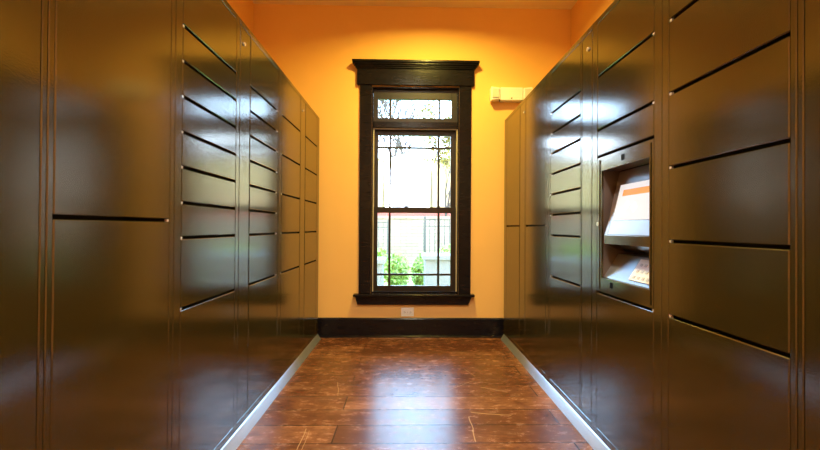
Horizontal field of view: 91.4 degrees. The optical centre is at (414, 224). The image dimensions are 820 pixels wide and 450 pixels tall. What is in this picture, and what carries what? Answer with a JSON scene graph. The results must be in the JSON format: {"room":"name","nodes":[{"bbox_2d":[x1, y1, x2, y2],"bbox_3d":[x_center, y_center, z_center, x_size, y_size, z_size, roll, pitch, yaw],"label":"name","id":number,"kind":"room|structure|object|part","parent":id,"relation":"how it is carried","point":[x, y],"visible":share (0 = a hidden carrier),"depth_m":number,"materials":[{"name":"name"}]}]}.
{"room":"parcel locker room","nodes":[
{"label":"parcel locker room","id":0,"kind":"room"},
{"bbox_2d":[226,0,253,34],"bbox_3d":[-1.585,-0.553,1.120,0.150,3.220,5.797,0,0,-1],"label":"wall","id":1,"kind":"structure","parent":0,"point":[244,9],"depth_m":3.68,"materials":[{"name":"orange paint"}]},
{"bbox_2d":[384,268,417,284],"bbox_3d":[4.344,1.649,32.133,70.000,0.200,55.903,0,0,-1],"label":"ground","id":2,"kind":"structure","parent":0,"point":[410,281],"depth_m":9.88,"materials":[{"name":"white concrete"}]},
{"bbox_2d":[377,257,385,284],"bbox_3d":[-0.962,0.930,6.226,1.020,0.830,0.580,0,0,-1],"label":"concrete plinth","id":3,"kind":"object","parent":2,"relation":"on","point":[381,261],"visible":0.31,"depth_m":5.99,"materials":[{"name":"white concrete"}]},
{"bbox_2d":[378,158,386,206],"bbox_3d":[-8.984,-2.019,30.839,13.450,6.950,4.400,0,0,-1],"label":"house","id":4,"kind":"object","parent":2,"relation":"on","point":[381,163],"visible":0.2,"depth_m":28.98,"materials":[{"name":"beige"}]},
{"bbox_2d":[377,248,387,282],"bbox_3d":[-0.783,0.885,8.181,0.646,0.953,0.641,0,0,-1],"label":"shrub","id":5,"kind":"object","parent":2,"relation":"on","point":[381,251],"visible":0.1,"depth_m":8.12,"materials":[{"name":"green plant"}]},
{"bbox_2d":[378,220,388,256],"bbox_3d":[-1.597,0.606,11.565,1.744,1.540,0.064,0,0,-1],"label":"iron fence","id":6,"kind":"object","parent":2,"relation":"on","point":[383,222],"visible":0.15,"depth_m":11.55,"materials":[{"name":"grey metal"}]},
{"bbox_3d":[-0.757,0.611,11.583,0.064,1.540,0.060,0,0,-1],"label":"post","id":7,"kind":"part","parent":6,"relation":"part of","materials":[{"name":"grey metal"}]},
{"bbox_2d":[384,251,410,284],"bbox_3d":[-0.322,0.910,7.283,0.509,0.895,0.517,0,0,-1],"label":"shrub","id":8,"kind":"object","parent":2,"relation":"on","point":[394,267],"visible":0.72,"depth_m":7.20,"materials":[{"name":"green plant"}]},
{"bbox_2d":[378,100,436,156],"bbox_3d":[-2.769,-8.859,45.843,12.967,20.944,19.354,0,0,-1],"label":"bare tree","id":9,"kind":"object","parent":2,"relation":"on","point":[397,141],"visible":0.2,"depth_m":46.79,"materials":[{"name":"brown plant"}]},
{"bbox_2d":[378,216,449,267],"bbox_3d":[0.731,0.556,13.214,16.100,1.690,0.480,0,0,-1],"label":"stone wall","id":10,"kind":"structure","parent":2,"relation":"on","point":[406,231],"depth_m":13.00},
{"bbox_2d":[378,153,449,215],"bbox_3d":[1.911,-1.657,29.856,23.000,6.350,6.800,0,0,-1],"label":"house","id":11,"kind":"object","parent":2,"relation":"on","point":[409,170],"visible":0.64,"depth_m":27.01,"materials":[{"name":"white"}]},
{"bbox_2d":[378,100,449,141],"bbox_3d":[-1.765,-2.055,10.020,5.996,6.844,4.215,0,0,33],"label":"bare tree","id":12,"kind":"object","parent":2,"relation":"on","point":[408,108],"visible":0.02,"depth_m":9.78,"materials":[{"name":"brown plant"}]},
{"bbox_2d":[410,251,424,284],"bbox_3d":[0.162,0.926,7.599,0.507,0.874,0.502,0,0,-1],"label":"shrub","id":13,"kind":"object","parent":2,"relation":"on","point":[419,280],"visible":0.41,"depth_m":7.50,"materials":[{"name":"green plant"}]},
{"bbox_2d":[414,101,450,215],"bbox_3d":[1.882,-2.026,14.747,4.283,6.892,4.294,0,0,-1],"label":"leafy tree","id":14,"kind":"object","parent":2,"relation":"on","point":[443,160],"visible":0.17,"depth_m":13.85,"materials":[{"name":"green plant"}]},
{"bbox_2d":[421,253,449,284],"bbox_3d":[0.813,0.918,6.512,1.380,0.880,0.680,0,0,-1],"label":"concrete plinth","id":15,"kind":"object","parent":2,"relation":"on","point":[430,259],"visible":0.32,"depth_m":6.20,"materials":[{"name":"white concrete"}]},
{"bbox_2d":[423,216,449,252],"bbox_3d":[1.724,0.595,9.331,3.034,1.575,0.064,0,0,-1],"label":"iron fence","id":16,"kind":"object","parent":2,"relation":"on","point":[424,217],"visible":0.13,"depth_m":9.28,"materials":[{"name":"grey metal"}]},
{"bbox_3d":[0.239,0.585,9.303,0.064,1.575,0.060,0,0,-1],"label":"post","id":17,"kind":"part","parent":16,"relation":"part of","materials":[{"name":"grey metal"}]},
{"bbox_2d":[429,159,449,206],"bbox_3d":[10.336,-1.894,31.227,18.300,6.950,4.400,0,0,-1],"label":"house","id":18,"kind":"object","parent":2,"relation":"on","point":[433,167],"visible":0.12,"depth_m":29.07,"materials":[{"name":"beige"}]},
{"bbox_2d":[439,243,449,252],"bbox_3d":[0.786,0.866,8.310,0.837,1.013,0.838,0,0,-1],"label":"shrub","id":19,"kind":"object","parent":2,"relation":"on","point":[444,250],"visible":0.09,"depth_m":8.23,"materials":[{"name":"green plant"}]},
{"bbox_2d":[254,4,570,317],"bbox_3d":[-0.018,-0.524,3.976,3.100,3.220,0.150,0,0,-1],"label":"wall","id":20,"kind":"structure","parent":0,"point":[315,47],"depth_m":3.90,"materials":[{"name":"orange paint"}]},
{"bbox_2d":[401,308,413,315],"bbox_3d":[-0.067,0.846,3.885,0.124,0.086,0.011,0,0,-1],"label":"wall outlet","id":21,"kind":"object","parent":20,"relation":"attached to","point":[404,311],"visible":1,"depth_m":3.88,"materials":[{"name":"white plastic"}]},
{"bbox_2d":[318,318,503,337],"bbox_3d":[-0.032,0.993,3.871,1.802,0.184,0.040,0,0,-1],"label":"baseboard","id":22,"kind":"structure","parent":20,"relation":"attached to","point":[327,327],"depth_m":3.87,"materials":[{"name":"brown wood"}]},
{"bbox_2d":[352,59,479,304],"bbox_3d":[0.007,-0.405,3.934,1.225,2.355,0.231,0,0,-1],"label":"window","id":23,"kind":"structure","parent":20,"relation":"in","point":[374,76],"depth_m":3.89,"materials":[{"name":"brown wood"}]},
{"bbox_3d":[-0.475,-0.347,3.878,0.115,2.020,0.023,0,0,-1],"label":"casing","id":24,"kind":"part","parent":23,"relation":"part of","materials":[{"name":"brown wood"}]},
{"bbox_3d":[0.003,0.239,3.960,0.810,0.830,0.035,0,0,-1],"label":"sash","id":25,"kind":"part","parent":23,"relation":"part of","materials":[{"name":"black"}]},
{"bbox_3d":[0.007,-0.538,4.004,0.810,0.820,0.035,0,0,-1],"label":"sash","id":26,"kind":"part","parent":23,"relation":"part of","materials":[{"name":"black"}]},
{"bbox_3d":[0.012,-1.172,3.958,0.826,0.322,0.035,0,0,-1],"label":"transom sash","id":27,"kind":"part","parent":23,"relation":"part of","materials":[{"name":"black"}]},
{"bbox_3d":[0.015,-1.434,3.890,1.137,0.157,0.033,0,0,-1],"label":"head casing","id":28,"kind":"part","parent":23,"relation":"part of","materials":[{"name":"brown wood"}]},
{"bbox_3d":[0.016,-1.548,3.867,1.225,0.070,0.081,0,0,-1],"label":"crown moulding","id":29,"kind":"part","parent":23,"relation":"part of","materials":[{"name":"brown wood"}]},
{"bbox_3d":[0.492,-0.341,3.898,0.116,2.020,0.023,0,0,-1],"label":"casing","id":30,"kind":"part","parent":23,"relation":"part of","materials":[{"name":"brown wood"}]},
{"bbox_2d":[490,87,532,102],"bbox_3d":[0.937,-1.262,3.877,0.401,0.132,0.093,0,0,-1],"label":"emergency light","id":31,"kind":"object","parent":20,"relation":"attached to","point":[503,94],"visible":0.88,"depth_m":3.85,"materials":[{"name":"white plastic"}]},
{"bbox_2d":[236,338,593,449],"bbox_3d":[0.029,1.128,1.142,3.400,0.120,5.797,0,0,-1],"label":"floor","id":32,"kind":"structure","parent":0,"point":[347,393],"depth_m":2.41,"materials":[{"name":"brown wood"}]},
{"bbox_2d":[0,0,47,449],"bbox_3d":[-1.172,0.010,0.672,0.659,2.094,0.481,0,0,-1],"label":"tall cabinet","id":33,"kind":"object","parent":32,"relation":"on","point":[23,23],"visible":1,"depth_m":0.86,"materials":[{"name":"brown metal"}]},
{"bbox_3d":[-1.172,0.010,0.672,0.659,2.094,0.481,0,0,-1],"label":"cabinet frame","id":34,"kind":"part","parent":33,"relation":"part of","materials":[{"name":"brown metal"}]},
{"bbox_2d":[42,0,175,449],"bbox_3d":[-1.181,0.013,1.167,0.659,2.094,0.504,0,0,-1],"label":"locker","id":35,"kind":"object","parent":32,"relation":"on","point":[110,107],"visible":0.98,"depth_m":1.12,"materials":[{"name":"brown metal"}]},
{"bbox_3d":[-0.865,0.479,1.166,0.020,0.982,0.459,0,0,-1],"label":"door","id":36,"kind":"part","parent":35,"relation":"part of","materials":[{"name":"brown metal"}]},
{"bbox_3d":[-0.859,-0.513,1.173,0.020,0.980,0.459,0,0,-1],"label":"door","id":37,"kind":"part","parent":35,"relation":"part of","materials":[{"name":"brown metal"}]},
{"bbox_2d":[171,0,239,449],"bbox_3d":[-1.192,0.017,1.695,0.659,2.094,0.548,0,0,-1],"label":"tall cabinet","id":38,"kind":"object","parent":32,"relation":"on","point":[207,32],"visible":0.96,"depth_m":1.65,"materials":[{"name":"brown metal"}]},
{"bbox_3d":[-0.877,0.646,1.700,0.020,0.655,0.463,0,0,-1],"label":"door","id":39,"kind":"part","parent":38,"relation":"part of","materials":[{"name":"brown metal"}]},
{"bbox_3d":[-0.874,0.181,1.703,0.020,0.253,0.463,0,0,-1],"label":"door","id":40,"kind":"part","parent":38,"relation":"part of","materials":[{"name":"brown metal"}]},
{"bbox_3d":[-0.873,-0.016,1.704,0.020,0.119,0.463,0,0,-1],"label":"door","id":41,"kind":"part","parent":38,"relation":"part of","materials":[{"name":"brown metal"}]},
{"bbox_3d":[-0.872,-0.147,1.705,0.020,0.121,0.463,0,0,-1],"label":"door","id":42,"kind":"part","parent":38,"relation":"part of","materials":[{"name":"brown metal"}]},
{"bbox_3d":[-0.871,-0.278,1.706,0.020,0.119,0.463,0,0,-1],"label":"door","id":43,"kind":"part","parent":38,"relation":"part of","materials":[{"name":"brown metal"}]},
{"bbox_3d":[-0.870,-0.409,1.707,0.020,0.121,0.463,0,0,-1],"label":"door","id":44,"kind":"part","parent":38,"relation":"part of","materials":[{"name":"brown metal"}]},
{"bbox_3d":[-0.869,-0.541,1.708,0.020,0.120,0.463,0,0,-1],"label":"door","id":45,"kind":"part","parent":38,"relation":"part of","materials":[{"name":"brown metal"}]},
{"bbox_3d":[-0.868,-0.672,1.709,0.020,0.120,0.463,0,0,-1],"label":"door","id":46,"kind":"part","parent":38,"relation":"part of","materials":[{"name":"brown metal"}]},
{"bbox_3d":[-0.867,-0.872,1.710,0.020,0.258,0.463,0,0,-1],"label":"door","id":47,"kind":"part","parent":38,"relation":"part of","materials":[{"name":"brown metal"}]},
{"bbox_2d":[220,383,280,449],"bbox_3d":[-0.872,1.037,1.506,0.068,0.052,2.149,0,0,-1],"label":"strip","id":48,"kind":"object","parent":32,"relation":"on","point":[236,439],"visible":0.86,"depth_m":2.12,"materials":[{"name":"silver metal"}]},
{"bbox_2d":[236,18,278,429],"bbox_3d":[-1.201,0.020,2.276,0.665,2.094,0.611,0,0,-1],"label":"tall cabinet","id":49,"kind":"object","parent":32,"relation":"on","point":[259,73],"visible":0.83,"depth_m":2.22,"materials":[{"name":"brown metal"}]},
{"bbox_3d":[-0.880,-0.011,2.044,0.018,1.974,0.122,0,0,-1],"label":"access panel","id":50,"kind":"part","parent":49,"relation":"part of","materials":[{"name":"brown metal"}]},
{"bbox_3d":[-0.889,0.650,2.336,0.020,0.655,0.455,0,0,-1],"label":"door","id":51,"kind":"part","parent":49,"relation":"part of","materials":[{"name":"brown metal"}]},
{"bbox_3d":[-0.887,0.185,2.339,0.020,0.253,0.455,0,0,-1],"label":"door","id":52,"kind":"part","parent":49,"relation":"part of","materials":[{"name":"brown metal"}]},
{"bbox_3d":[-0.885,-0.012,2.340,0.020,0.119,0.455,0,0,-1],"label":"door","id":53,"kind":"part","parent":49,"relation":"part of","materials":[{"name":"brown metal"}]},
{"bbox_3d":[-0.884,-0.143,2.341,0.020,0.121,0.455,0,0,-1],"label":"door","id":54,"kind":"part","parent":49,"relation":"part of","materials":[{"name":"brown metal"}]},
{"bbox_3d":[-0.884,-0.274,2.342,0.020,0.119,0.455,0,0,-1],"label":"door","id":55,"kind":"part","parent":49,"relation":"part of","materials":[{"name":"brown metal"}]},
{"bbox_3d":[-0.883,-0.405,2.343,0.020,0.121,0.455,0,0,-1],"label":"door","id":56,"kind":"part","parent":49,"relation":"part of","materials":[{"name":"brown metal"}]},
{"bbox_3d":[-0.882,-0.537,2.344,0.020,0.120,0.455,0,0,-1],"label":"door","id":57,"kind":"part","parent":49,"relation":"part of","materials":[{"name":"brown metal"}]},
{"bbox_3d":[-0.881,-0.668,2.345,0.020,0.120,0.455,0,0,-1],"label":"door","id":58,"kind":"part","parent":49,"relation":"part of","materials":[{"name":"brown metal"}]},
{"bbox_3d":[-0.880,-0.867,2.346,0.020,0.258,0.455,0,0,-1],"label":"door","id":59,"kind":"part","parent":49,"relation":"part of","materials":[{"name":"brown metal"}]},
{"bbox_2d":[277,68,300,380],"bbox_3d":[-1.215,0.024,2.846,0.659,2.094,0.526,0,0,-1],"label":"tall cabinet","id":60,"kind":"object","parent":32,"relation":"on","point":[289,96],"visible":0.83,"depth_m":2.81,"materials":[{"name":"brown metal"}]},
{"bbox_3d":[-0.900,0.653,2.871,0.020,0.655,0.455,0,0,-1],"label":"door","id":61,"kind":"part","parent":60,"relation":"part of","materials":[{"name":"brown metal"}]},
{"bbox_3d":[-0.897,0.188,2.874,0.020,0.253,0.455,0,0,-1],"label":"door","id":62,"kind":"part","parent":60,"relation":"part of","materials":[{"name":"brown metal"}]},
{"bbox_3d":[-0.896,-0.075,2.876,0.020,0.251,0.455,0,0,-1],"label":"door","id":63,"kind":"part","parent":60,"relation":"part of","materials":[{"name":"brown metal"}]},
{"bbox_3d":[-0.894,-0.337,2.877,0.020,0.251,0.455,0,0,-1],"label":"door","id":64,"kind":"part","parent":60,"relation":"part of","materials":[{"name":"brown metal"}]},
{"bbox_3d":[-0.892,-0.599,2.879,0.020,0.251,0.455,0,0,-1],"label":"door","id":65,"kind":"part","parent":60,"relation":"part of","materials":[{"name":"brown metal"}]},
{"bbox_3d":[-0.891,-0.864,2.881,0.020,0.258,0.455,0,0,-1],"label":"door","id":66,"kind":"part","parent":60,"relation":"part of","materials":[{"name":"brown metal"}]},
{"bbox_2d":[277,334,320,389],"bbox_3d":[-0.905,1.048,3.180,0.068,0.052,1.192,0,0,-1],"label":"strip","id":67,"kind":"object","parent":32,"relation":"on","point":[296,364],"visible":0.7,"depth_m":3.01,"materials":[{"name":"silver metal"}]},
{"bbox_2d":[299,95,318,354],"bbox_3d":[-1.224,0.028,3.443,0.665,2.094,0.664,0,0,-1],"label":"tall cabinet","id":68,"kind":"object","parent":32,"relation":"on","point":[309,151],"visible":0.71,"depth_m":3.40,"materials":[{"name":"brown metal"}]},
{"bbox_3d":[-0.903,-0.004,3.191,0.018,1.974,0.134,0,0,-1],"label":"access panel","id":69,"kind":"part","parent":68,"relation":"part of","materials":[{"name":"brown metal"}]},
{"bbox_3d":[-0.912,0.657,3.470,0.020,0.655,0.417,0,0,-1],"label":"door","id":70,"kind":"part","parent":68,"relation":"part of","materials":[{"name":"brown metal"}]},
{"bbox_3d":[-0.909,0.192,3.473,0.020,0.253,0.417,0,0,-1],"label":"door","id":71,"kind":"part","parent":68,"relation":"part of","materials":[{"name":"brown metal"}]},
{"bbox_3d":[-0.908,-0.071,3.474,0.020,0.251,0.417,0,0,-1],"label":"door","id":72,"kind":"part","parent":68,"relation":"part of","materials":[{"name":"brown metal"}]},
{"bbox_3d":[-0.906,-0.333,3.476,0.020,0.251,0.417,0,0,-1],"label":"door","id":73,"kind":"part","parent":68,"relation":"part of","materials":[{"name":"brown metal"}]},
{"bbox_3d":[-0.904,-0.595,3.478,0.020,0.251,0.417,0,0,-1],"label":"door","id":74,"kind":"part","parent":68,"relation":"part of","materials":[{"name":"brown metal"}]},
{"bbox_3d":[-0.903,-0.860,3.480,0.020,0.258,0.417,0,0,-1],"label":"door","id":75,"kind":"part","parent":68,"relation":"part of","materials":[{"name":"brown metal"}]},
{"bbox_2d":[504,99,524,354],"bbox_3d":[1.196,0.043,3.492,0.678,2.094,0.664,0,0,-1],"label":"tall cabinet","id":76,"kind":"object","parent":32,"relation":"on","point":[514,162],"visible":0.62,"depth_m":3.44,"materials":[{"name":"brown metal"}]},
{"bbox_3d":[0.869,0.505,3.512,0.020,0.982,0.427,0,0,-1],"label":"door","id":77,"kind":"part","parent":76,"relation":"part of","materials":[{"name":"brown metal"}]},
{"bbox_3d":[0.876,-0.487,3.518,0.020,0.980,0.427,0,0,-1],"label":"door","id":78,"kind":"part","parent":76,"relation":"part of","materials":[{"name":"brown metal"}]},
{"bbox_3d":[0.879,0.007,3.226,0.018,1.974,0.134,0,0,-1],"label":"access panel","id":79,"kind":"part","parent":76,"relation":"part of","materials":[{"name":"brown metal"}]},
{"bbox_2d":[501,334,547,389],"bbox_3d":[0.868,1.060,3.215,0.068,0.052,1.192,0,0,-1],"label":"strip","id":80,"kind":"object","parent":32,"relation":"on","point":[522,359],"visible":0.7,"depth_m":3.05,"materials":[{"name":"silver metal"}]},
{"bbox_2d":[524,72,548,380],"bbox_3d":[1.211,0.040,2.895,0.672,2.094,0.526,0,0,-1],"label":"tall cabinet","id":81,"kind":"object","parent":32,"relation":"on","point":[537,100],"visible":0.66,"depth_m":2.85,"materials":[{"name":"brown metal"}]},
{"bbox_3d":[0.882,0.501,2.900,0.020,0.982,0.450,0,0,-1],"label":"door","id":82,"kind":"part","parent":81,"relation":"part of","materials":[{"name":"brown metal"}]},
{"bbox_3d":[0.888,-0.491,2.907,0.020,0.980,0.450,0,0,-1],"label":"door","id":83,"kind":"part","parent":81,"relation":"part of","materials":[{"name":"brown metal"}]},
{"bbox_2d":[548,24,592,428],"bbox_3d":[1.219,0.036,2.325,0.678,2.094,0.611,0,0,-1],"label":"tall cabinet","id":84,"kind":"object","parent":32,"relation":"on","point":[571,78],"visible":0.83,"depth_m":2.26,"materials":[{"name":"brown metal"}]},
{"bbox_3d":[0.891,0.661,2.367,0.020,0.655,0.445,0,0,-1],"label":"door","id":85,"kind":"part","parent":84,"relation":"part of","materials":[{"name":"brown metal"}]},
{"bbox_3d":[0.894,0.196,2.370,0.020,0.253,0.445,0,0,-1],"label":"door","id":86,"kind":"part","parent":84,"relation":"part of","materials":[{"name":"brown metal"}]},
{"bbox_3d":[0.896,-0.001,2.371,0.020,0.119,0.445,0,0,-1],"label":"door","id":87,"kind":"part","parent":84,"relation":"part of","materials":[{"name":"brown metal"}]},
{"bbox_3d":[0.896,-0.132,2.372,0.020,0.121,0.445,0,0,-1],"label":"door","id":88,"kind":"part","parent":84,"relation":"part of","materials":[{"name":"brown metal"}]},
{"bbox_3d":[0.897,-0.263,2.373,0.020,0.119,0.445,0,0,-1],"label":"door","id":89,"kind":"part","parent":84,"relation":"part of","materials":[{"name":"brown metal"}]},
{"bbox_3d":[0.898,-0.394,2.374,0.020,0.121,0.445,0,0,-1],"label":"door","id":90,"kind":"part","parent":84,"relation":"part of","materials":[{"name":"brown metal"}]},
{"bbox_3d":[0.899,-0.525,2.374,0.020,0.120,0.445,0,0,-1],"label":"door","id":91,"kind":"part","parent":84,"relation":"part of","materials":[{"name":"brown metal"}]},
{"bbox_3d":[0.900,-0.656,2.375,0.020,0.120,0.445,0,0,-1],"label":"door","id":92,"kind":"part","parent":84,"relation":"part of","materials":[{"name":"brown metal"}]},
{"bbox_3d":[0.901,-0.856,2.377,0.020,0.258,0.445,0,0,-1],"label":"door","id":93,"kind":"part","parent":84,"relation":"part of","materials":[{"name":"brown metal"}]},
{"bbox_3d":[0.902,0.000,2.074,0.018,1.974,0.110,0,0,-1],"label":"access panel","id":94,"kind":"part","parent":84,"relation":"part of","materials":[{"name":"brown metal"}]},
{"bbox_2d":[544,382,609,449],"bbox_3d":[0.902,1.049,1.541,0.068,0.052,2.149,0,0,-1],"label":"strip","id":95,"kind":"object","parent":32,"relation":"on","point":[588,434],"visible":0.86,"depth_m":2.15,"materials":[{"name":"silver metal"}]},
{"bbox_2d":[592,0,662,449],"bbox_3d":[1.230,0.032,1.744,0.679,2.094,0.548,0,0,-1],"label":"kiosk","id":96,"kind":"object","parent":32,"relation":"on","point":[628,35],"visible":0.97,"depth_m":1.71,"materials":[{"name":"brown metal"}]},
{"bbox_3d":[0.902,-0.004,1.734,0.014,0.645,0.446,0,0,-1],"label":"kiosk panel","id":97,"kind":"part","parent":96,"relation":"part of","materials":[{"name":"brown metal"}]},
{"bbox_3d":[0.904,0.657,1.729,0.020,0.655,0.446,0,0,-1],"label":"door","id":98,"kind":"part","parent":96,"relation":"part of","materials":[{"name":"brown metal"}]},
{"bbox_3d":[0.911,-0.398,1.736,0.020,0.121,0.446,0,0,-1],"label":"door","id":99,"kind":"part","parent":96,"relation":"part of","materials":[{"name":"brown metal"}]},
{"bbox_2d":[604,254,648,288],"bbox_3d":[0.981,0.194,1.726,0.143,0.114,0.376,0,0,-1],"label":"tray","id":100,"kind":"object","parent":96,"relation":"on","point":[629,271],"depth_m":1.76,"materials":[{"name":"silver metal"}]},
{"bbox_3d":[0.912,-0.595,1.738,0.020,0.251,0.446,0,0,-1],"label":"door","id":101,"kind":"part","parent":96,"relation":"part of","materials":[{"name":"brown metal"}]},
{"bbox_3d":[0.914,-0.860,1.739,0.020,0.258,0.446,0,0,-1],"label":"door","id":102,"kind":"part","parent":96,"relation":"part of","materials":[{"name":"brown metal"}]},
{"bbox_3d":[0.911,0.011,1.699,0.016,0.060,0.311,0,0,-1],"label":"bezel plate","id":103,"kind":"part","parent":96,"relation":"part of","materials":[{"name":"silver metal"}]},
{"bbox_2d":[662,0,797,449],"bbox_3d":[1.245,0.029,1.216,0.672,2.094,0.504,0,0,-1],"label":"locker","id":104,"kind":"object","parent":32,"relation":"on","point":[730,131],"visible":1,"depth_m":1.16,"materials":[{"name":"brown metal"}]},
{"bbox_3d":[0.925,-0.864,1.206,0.020,0.258,0.448,0,0,-1],"label":"door","id":105,"kind":"part","parent":104,"relation":"part of","materials":[{"name":"brown metal"}]},
{"bbox_3d":[0.915,0.654,1.196,0.020,0.655,0.448,0,0,-1],"label":"door","id":106,"kind":"part","parent":104,"relation":"part of","materials":[{"name":"brown metal"}]},
{"bbox_3d":[0.918,0.189,1.199,0.020,0.253,0.448,0,0,-1],"label":"door","id":107,"kind":"part","parent":104,"relation":"part of","materials":[{"name":"brown metal"}]},
{"bbox_3d":[0.920,-0.074,1.200,0.020,0.251,0.448,0,0,-1],"label":"door","id":108,"kind":"part","parent":104,"relation":"part of","materials":[{"name":"brown metal"}]},
{"bbox_3d":[0.921,-0.336,1.202,0.020,0.251,0.448,0,0,-1],"label":"door","id":109,"kind":"part","parent":104,"relation":"part of","materials":[{"name":"brown metal"}]},
{"bbox_3d":[0.923,-0.598,1.204,0.020,0.251,0.448,0,0,-1],"label":"door","id":110,"kind":"part","parent":104,"relation":"part of","materials":[{"name":"brown metal"}]},
{"bbox_2d":[798,0,819,449],"bbox_3d":[1.255,0.026,0.721,0.672,2.094,0.481,0,0,-1],"label":"tall cabinet","id":111,"kind":"object","parent":32,"relation":"on","point":[808,10],"visible":1,"depth_m":0.93,"materials":[{"name":"brown metal"}]},
{"bbox_3d":[1.255,0.026,0.721,0.672,2.094,0.481,0,0,-1],"label":"cabinet frame","id":112,"kind":"part","parent":111,"relation":"part of","materials":[{"name":"brown metal"}]},
{"bbox_3d":[0.929,-0.009,0.714,0.020,1.974,0.450,0,0,-1],"label":"door","id":113,"kind":"part","parent":111,"relation":"part of","materials":[{"name":"brown metal"}]},
{"bbox_2d":[252,0,577,8],"bbox_3d":[0.050,-2.212,1.164,3.400,0.120,5.797,0,0,-1],"label":"ceiling","id":114,"kind":"structure","parent":0,"point":[517,4],"depth_m":3.85,"materials":[{"name":"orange paint"}]},
{"bbox_2d":[571,0,613,46],"bbox_3d":[1.664,-0.532,1.186,0.150,3.220,5.797,0,0,-1],"label":"wall","id":115,"kind":"structure","parent":0,"point":[584,13],"depth_m":3.64,"materials":[{"name":"orange paint"}]}
]}

